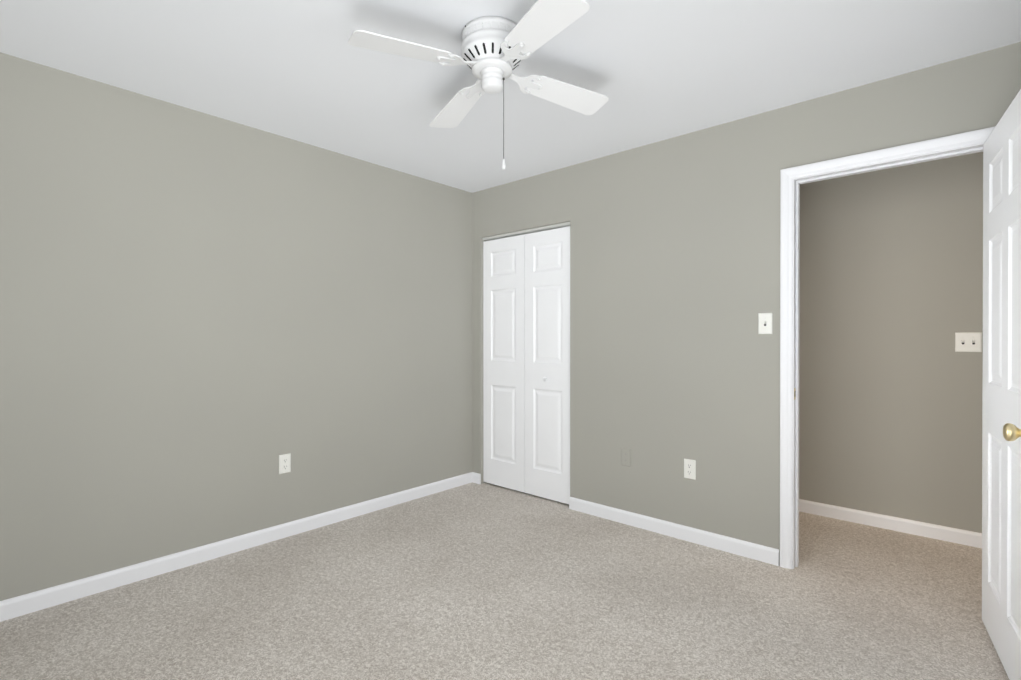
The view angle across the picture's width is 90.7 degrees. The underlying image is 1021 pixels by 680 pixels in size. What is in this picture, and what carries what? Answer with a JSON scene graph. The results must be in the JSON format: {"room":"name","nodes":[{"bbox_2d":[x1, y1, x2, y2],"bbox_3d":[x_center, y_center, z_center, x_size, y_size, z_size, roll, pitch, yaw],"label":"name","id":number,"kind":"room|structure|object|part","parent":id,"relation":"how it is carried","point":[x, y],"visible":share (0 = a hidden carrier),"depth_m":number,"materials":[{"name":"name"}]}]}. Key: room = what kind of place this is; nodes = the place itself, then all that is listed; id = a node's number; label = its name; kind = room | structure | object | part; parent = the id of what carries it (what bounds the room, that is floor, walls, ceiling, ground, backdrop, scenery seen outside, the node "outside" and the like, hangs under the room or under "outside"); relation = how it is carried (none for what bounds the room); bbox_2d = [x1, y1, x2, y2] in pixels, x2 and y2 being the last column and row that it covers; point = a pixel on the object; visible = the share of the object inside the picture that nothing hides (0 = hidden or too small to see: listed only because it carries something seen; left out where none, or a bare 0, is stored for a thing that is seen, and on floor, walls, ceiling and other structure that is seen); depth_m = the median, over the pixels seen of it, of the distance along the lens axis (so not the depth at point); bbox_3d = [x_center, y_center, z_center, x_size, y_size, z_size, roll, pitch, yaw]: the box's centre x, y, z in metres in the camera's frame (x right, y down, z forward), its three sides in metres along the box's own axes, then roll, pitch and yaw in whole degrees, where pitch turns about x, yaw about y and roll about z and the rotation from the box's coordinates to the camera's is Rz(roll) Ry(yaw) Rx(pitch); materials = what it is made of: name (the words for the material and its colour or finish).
{"room":"empty bedroom","nodes":[
{"label":"empty bedroom","id":0,"kind":"room"},
{"bbox_2d":[0,52,471,600],"bbox_3d":[-1.163,-0.018,3.407,0.120,2.440,4.690,0,0,42],"label":"wall","id":1,"kind":"structure","parent":0,"point":[206,320],"depth_m":2.73,"materials":[{"name":"beige paint"}]},
{"bbox_2d":[0,472,471,621],"bbox_3d":[-1.460,1.161,2.977,0.013,0.084,3.407,0,0,42],"label":"baseboard","id":2,"kind":"structure","parent":1,"relation":"attached to","point":[17,606],"depth_m":2.72,"materials":[{"name":"white paint"}]},
{"bbox_2d":[279,453,290,473],"bbox_3d":[-1.375,0.755,3.075,0.008,0.115,0.070,0,0,42],"label":"electrical outlet","id":3,"kind":"object","parent":1,"relation":"attached to","point":[284,463],"visible":1,"depth_m":3.07,"materials":[{"name":"white plastic"}]},
{"bbox_2d":[0,482,1008,679],"bbox_3d":[0.487,1.257,1.941,4.540,0.100,4.690,0,0,42],"label":"floor","id":4,"kind":"structure","parent":0,"point":[482,581],"depth_m":2.26,"materials":[{"name":"carpet"}]},
{"bbox_2d":[0,0,1020,192],"bbox_3d":[0.487,-1.283,1.932,4.540,0.100,4.690,0,0,42],"label":"ceiling","id":5,"kind":"structure","parent":0,"point":[304,71],"depth_m":2.23,"materials":[{"name":"white paint"}]},
{"bbox_2d":[348,0,608,169],"bbox_3d":[-0.074,-0.960,2.037,0.865,0.547,0.865,0,0,16],"label":"fan","id":6,"kind":"object","parent":5,"relation":"hanging from","point":[494,48],"visible":1,"depth_m":1.94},
{"bbox_3d":[-0.404,-1.073,1.858,0.236,0.047,0.376,0,0,42],"label":"blade","id":7,"kind":"part","parent":6,"relation":"part of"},
{"bbox_3d":[-0.253,-1.074,2.367,0.376,0.047,0.236,0,0,42],"label":"blade","id":8,"kind":"part","parent":6,"relation":"part of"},
{"bbox_3d":[-0.027,-0.869,2.026,0.014,0.369,0.014,0,0,42],"label":"chain","id":9,"kind":"part","parent":6,"relation":"part of","materials":[{"name":"metal"}]},
{"bbox_3d":[0.105,-1.072,1.707,0.376,0.047,0.236,0,0,42],"label":"blade","id":10,"kind":"part","parent":6,"relation":"part of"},
{"bbox_3d":[0.256,-1.074,2.216,0.236,0.047,0.376,0,0,42],"label":"blade","id":11,"kind":"part","parent":6,"relation":"part of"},
{"bbox_2d":[472,42,1020,564],"bbox_3d":[1.022,-0.017,3.137,3.500,2.440,0.115,0,0,42],"label":"wall","id":12,"kind":"structure","parent":0,"point":[674,284],"depth_m":3.00,"materials":[{"name":"beige paint"}]},
{"bbox_2d":[472,472,480,483],"bbox_3d":[-0.289,1.157,4.224,0.102,0.084,0.013,0,0,42],"label":"baseboard","id":13,"kind":"structure","parent":12,"relation":"attached to","point":[476,478],"depth_m":4.21,"materials":[{"name":"white paint"}]},
{"bbox_2d":[483,226,569,503],"bbox_3d":[0.111,0.183,3.917,0.897,2.006,0.057,0,0,42],"label":"closet door","id":14,"kind":"structure","parent":12,"relation":"in","point":[526,363],"depth_m":3.89,"materials":[{"name":"white paint"}]},
{"bbox_2d":[483,222,569,240],"bbox_3d":[0.119,-0.841,3.923,0.901,0.022,0.044,0,0,42],"label":"track rail","id":15,"kind":"object","parent":12,"relation":"attached to","point":[543,228],"visible":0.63,"depth_m":3.90,"materials":[{"name":"metal"}]},
{"bbox_2d":[621,448,630,466],"bbox_3d":[0.755,0.767,3.296,0.070,0.115,0.006,0,0,42],"label":"electrical outlet","id":16,"kind":"object","parent":12,"relation":"attached to","point":[625,457],"visible":1,"depth_m":3.29,"materials":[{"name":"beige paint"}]},
{"bbox_2d":[569,497,778,565],"bbox_3d":[0.927,1.161,3.140,1.354,0.084,0.013,0,0,42],"label":"baseboard","id":17,"kind":"structure","parent":12,"relation":"attached to","point":[762,553],"depth_m":3.04,"materials":[{"name":"white paint"}]},
{"bbox_2d":[684,459,695,479],"bbox_3d":[1.071,0.772,3.013,0.070,0.115,0.008,0,0,42],"label":"electrical outlet","id":18,"kind":"object","parent":12,"relation":"attached to","point":[689,469],"visible":1,"depth_m":3.01,"materials":[{"name":"white plastic"}]},
{"bbox_2d":[758,313,772,333],"bbox_3d":[1.377,-0.089,2.729,0.070,0.115,0.020,0,0,42],"label":"light switch","id":19,"kind":"object","parent":12,"relation":"attached to","point":[765,323],"visible":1,"depth_m":2.73,"materials":[{"name":"white plastic"}]},
{"bbox_2d":[780,126,995,568],"bbox_3d":[1.806,0.151,2.428,0.891,2.108,0.133,0,0,42],"label":"door frame","id":20,"kind":"structure","parent":12,"relation":"attached to","point":[789,175],"depth_m":2.65,"materials":[{"name":"white paint"}]},
{"bbox_2d":[982,89,1020,679],"bbox_3d":[1.810,0.181,1.822,0.153,2.020,0.760,0,0,34],"label":"entry door","id":21,"kind":"structure","parent":12,"relation":"in","point":[1001,503],"depth_m":1.85,"materials":[{"name":"white paint"}]},
{"bbox_3d":[1.625,0.289,1.550,0.153,0.072,0.103,0,0,34],"label":"knob","id":22,"kind":"part","parent":21,"relation":"part of","materials":[{"name":"gold metal"}]},
{"bbox_2d":[799,152,982,532],"bbox_3d":[2.656,-0.017,3.063,2.800,2.440,0.120,0,0,42],"label":"wall","id":23,"kind":"structure","parent":0,"point":[890,378],"depth_m":3.19,"materials":[{"name":"beige paint"}]},
{"bbox_2d":[799,499,981,547],"bbox_3d":[2.567,1.161,3.057,2.680,0.084,0.013,0,0,42],"label":"baseboard","id":24,"kind":"structure","parent":23,"relation":"attached to","point":[950,534],"depth_m":3.18,"materials":[{"name":"white paint"}]},
{"bbox_2d":[955,332,981,351],"bbox_3d":[2.679,0.013,2.949,0.116,0.115,0.020,0,0,42],"label":"light switch","id":25,"kind":"object","parent":23,"relation":"attached to","point":[968,341],"visible":1,"depth_m":2.95,"materials":[{"name":"white plastic"}]}
]}

